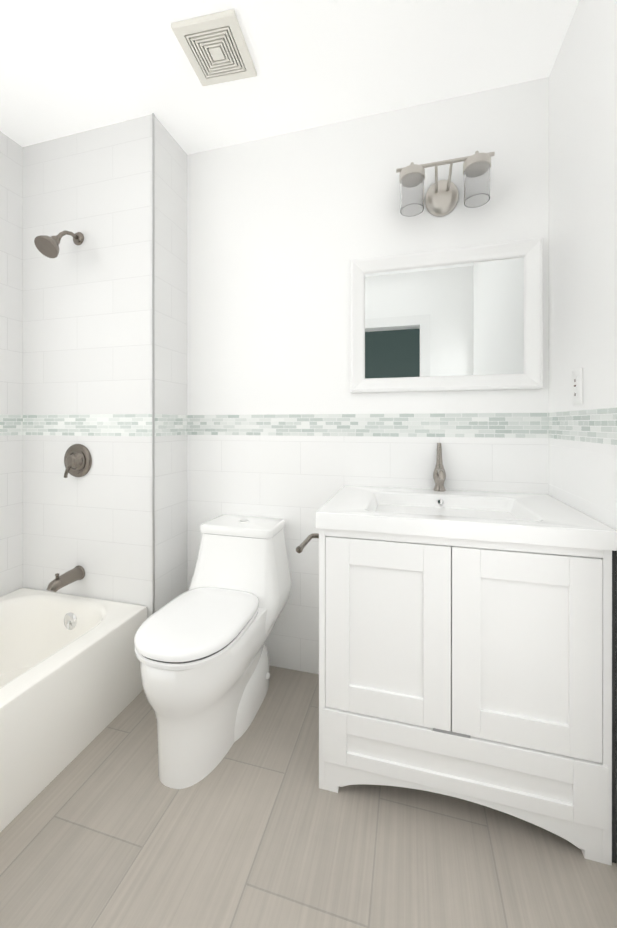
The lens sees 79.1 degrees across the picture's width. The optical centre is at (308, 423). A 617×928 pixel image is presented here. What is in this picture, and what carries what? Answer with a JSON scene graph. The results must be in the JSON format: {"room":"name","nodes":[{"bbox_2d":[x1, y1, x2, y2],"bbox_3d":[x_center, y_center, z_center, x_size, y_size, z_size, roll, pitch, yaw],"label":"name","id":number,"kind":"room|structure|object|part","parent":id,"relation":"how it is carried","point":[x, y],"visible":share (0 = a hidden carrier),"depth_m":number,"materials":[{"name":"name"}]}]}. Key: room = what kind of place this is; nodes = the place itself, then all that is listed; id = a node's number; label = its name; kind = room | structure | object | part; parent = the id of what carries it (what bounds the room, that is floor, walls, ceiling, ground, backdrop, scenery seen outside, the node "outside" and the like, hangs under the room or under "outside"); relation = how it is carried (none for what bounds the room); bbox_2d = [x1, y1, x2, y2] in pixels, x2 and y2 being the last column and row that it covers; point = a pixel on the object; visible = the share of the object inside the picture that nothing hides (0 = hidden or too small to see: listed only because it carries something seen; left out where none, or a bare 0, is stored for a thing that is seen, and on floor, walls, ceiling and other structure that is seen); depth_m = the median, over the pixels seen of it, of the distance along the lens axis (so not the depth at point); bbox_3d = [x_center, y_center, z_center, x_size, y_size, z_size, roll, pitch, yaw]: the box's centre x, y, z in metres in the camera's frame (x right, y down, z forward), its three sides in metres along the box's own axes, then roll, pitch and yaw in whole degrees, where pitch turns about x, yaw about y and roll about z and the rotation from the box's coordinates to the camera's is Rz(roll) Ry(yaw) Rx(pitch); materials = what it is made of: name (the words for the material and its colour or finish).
{"room":"bathroom","nodes":[
{"label":"bathroom","id":0,"kind":"room"},
{"bbox_2d":[0,131,22,596],"bbox_3d":[-1.613,-0.104,1.200,0.120,2.471,2.047,0,0,15],"label":"wall","id":1,"kind":"structure","parent":0,"point":[11,365],"depth_m":1.76,"materials":[{"name":"tile"}]},
{"bbox_2d":[23,114,187,618],"bbox_3d":[-0.978,-0.105,1.893,0.740,2.471,0.375,0,0,15],"label":"wall","id":2,"kind":"structure","parent":0,"point":[87,342],"depth_m":1.71,"materials":[{"name":"tile"}]},
{"bbox_2d":[34,230,83,257],"bbox_3d":[-1.083,-0.794,1.623,0.094,0.173,0.196,0,0,15],"label":"shower head","id":3,"kind":"object","parent":2,"relation":"attached to","point":[47,246],"visible":1,"depth_m":1.57},
{"bbox_2d":[46,565,84,591],"bbox_3d":[-1.075,0.683,1.645,0.066,0.075,0.154,0,0,15],"label":"tub spout","id":4,"kind":"object","parent":2,"relation":"attached to","point":[58,582],"visible":1,"depth_m":1.64,"materials":[{"name":"silver metal"}]},
{"bbox_2d":[64,444,91,477],"bbox_3d":[-1.068,0.169,1.692,0.154,0.154,0.058,0,0,15],"label":"shower valve","id":5,"kind":"object","parent":2,"relation":"attached to","point":[77,460],"visible":1,"depth_m":1.70,"materials":[{"name":"silver metal"}]},
{"bbox_2d":[152,113,154,613],"bbox_3d":[-0.671,-0.105,1.615,0.007,2.471,0.007,0,0,15],"label":"trim","id":6,"kind":"structure","parent":2,"relation":"attached to","point":[153,363],"depth_m":1.61,"materials":[{"name":"grey"}]},
{"bbox_2d":[0,0,578,154],"bbox_3d":[-0.433,-1.389,0.876,2.567,0.100,2.047,0,0,15],"label":"ceiling","id":7,"kind":"structure","parent":0,"point":[69,67],"depth_m":1.38,"materials":[{"name":"white paint"}]},
{"bbox_2d":[171,9,256,85],"bbox_3d":[-0.328,-1.331,1.336,0.224,0.016,0.224,0,0,11],"label":"ceiling vent","id":8,"kind":"object","parent":7,"relation":"in","point":[215,48],"visible":1,"depth_m":1.31,"materials":[{"name":"white plastic"}]},
{"bbox_2d":[0,665,616,927],"bbox_3d":[-0.582,1.182,0.334,2.567,0.100,3.177,0,0,15],"label":"floor","id":9,"kind":"structure","parent":0,"point":[257,827],"depth_m":0.99,"materials":[{"name":"tile"}]},
{"bbox_2d":[0,588,146,831],"bbox_3d":[-1.238,0.960,0.981,0.715,0.344,1.520,0,0,15],"label":"bathtub","id":10,"kind":"object","parent":9,"relation":"on","point":[71,688],"visible":1,"depth_m":1.34,"materials":[{"name":"white ceramic"}]},
{"bbox_2d":[134,515,290,788],"bbox_3d":[-0.354,0.780,1.433,0.414,0.702,0.689,0,0,15],"label":"toilet","id":11,"kind":"object","parent":9,"relation":"on","point":[201,654],"visible":1,"depth_m":1.28,"materials":[{"name":"white ceramic"}]},
{"bbox_3d":[-0.386,0.717,1.316,0.338,0.020,0.442,0,0,15],"label":"seat","id":12,"kind":"part","parent":11,"relation":"part of","materials":[{"name":"white plastic"}]},
{"bbox_3d":[-0.353,0.590,1.437,0.327,0.236,0.682,0,0,15],"label":"panel","id":13,"kind":"part","parent":11,"relation":"part of","materials":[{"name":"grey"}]},
{"bbox_3d":[-0.303,0.653,1.621,0.414,0.355,0.300,0,0,15],"label":"tank","id":14,"kind":"part","parent":11,"relation":"part of","materials":[{"name":"white ceramic"}]},
{"bbox_3d":[-0.290,0.453,1.668,0.338,0.040,0.201,0,0,15],"label":"lid","id":15,"kind":"part","parent":11,"relation":"part of","materials":[{"name":"white ceramic"}]},
{"bbox_2d":[296,443,616,865],"bbox_3d":[0.437,0.605,1.304,0.867,1.054,0.522,0,0,15],"label":"bathroom vanity","id":16,"kind":"object","parent":9,"relation":"on","point":[467,645],"visible":0.98,"depth_m":1.04,"materials":[{"name":"white paint"}]},
{"bbox_3d":[0.022,0.403,1.274,0.081,0.047,0.187,0,0,15],"label":"arm","id":17,"kind":"part","parent":16,"relation":"part of"},
{"bbox_3d":[0.230,0.611,1.113,0.363,0.524,0.020,0,0,15],"label":"door","id":18,"kind":"part","parent":16,"relation":"part of","materials":[{"name":"white paint"}]},
{"bbox_3d":[0.519,0.174,1.470,0.050,0.194,0.150,0,0,15],"label":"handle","id":19,"kind":"part","parent":16,"relation":"part of","materials":[{"name":"silver metal"}]},
{"bbox_3d":[0.404,0.873,1.056,0.100,0.008,0.005,0,0,15],"label":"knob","id":20,"kind":"part","parent":16,"relation":"part of","materials":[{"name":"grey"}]},
{"bbox_3d":[0.406,0.959,1.063,0.752,0.162,0.023,0,0,15],"label":"drawer","id":21,"kind":"part","parent":16,"relation":"part of","materials":[{"name":"white paint"}]},
{"bbox_3d":[0.583,0.611,1.016,0.363,0.524,0.020,0,0,15],"label":"door","id":22,"kind":"part","parent":16,"relation":"part of","materials":[{"name":"white paint"}]},
{"bbox_2d":[187,77,548,673],"bbox_3d":[0.226,-0.105,1.696,1.727,2.471,0.120,0,0,15],"label":"wall","id":23,"kind":"structure","parent":0,"point":[283,422],"depth_m":1.68,"materials":[{"name":"paint"}]},
{"bbox_2d":[396,151,494,216],"bbox_3d":[0.530,-0.937,1.469,0.356,0.188,0.154,0,0,15],"label":"light","id":24,"kind":"object","parent":23,"relation":"attached to","point":[441,197],"visible":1,"depth_m":1.44,"materials":[{"name":"grey metal"}]},
{"bbox_2d":[350,237,542,392],"bbox_3d":[0.540,-0.423,1.529,0.740,0.576,0.032,0,0,15],"label":"mirror","id":25,"kind":"object","parent":23,"relation":"attached to","point":[467,318],"visible":0.96,"depth_m":1.52,"materials":[{"name":"white mirror"}]},
{"bbox_2d":[549,0,616,860],"bbox_3d":[0.732,-0.103,0.497,0.120,2.471,1.927,0,0,15],"label":"wall","id":26,"kind":"structure","parent":0,"point":[583,240],"depth_m":1.14,"materials":[{"name":"paint"}]},
{"bbox_2d":[572,368,582,405],"bbox_3d":[0.852,-0.117,1.187,0.009,0.115,0.070,0,0,15],"label":"electrical outlet plate","id":27,"kind":"object","parent":26,"relation":"attached to","point":[577,386],"visible":1,"depth_m":1.17,"materials":[{"name":"white plastic"}]}
]}

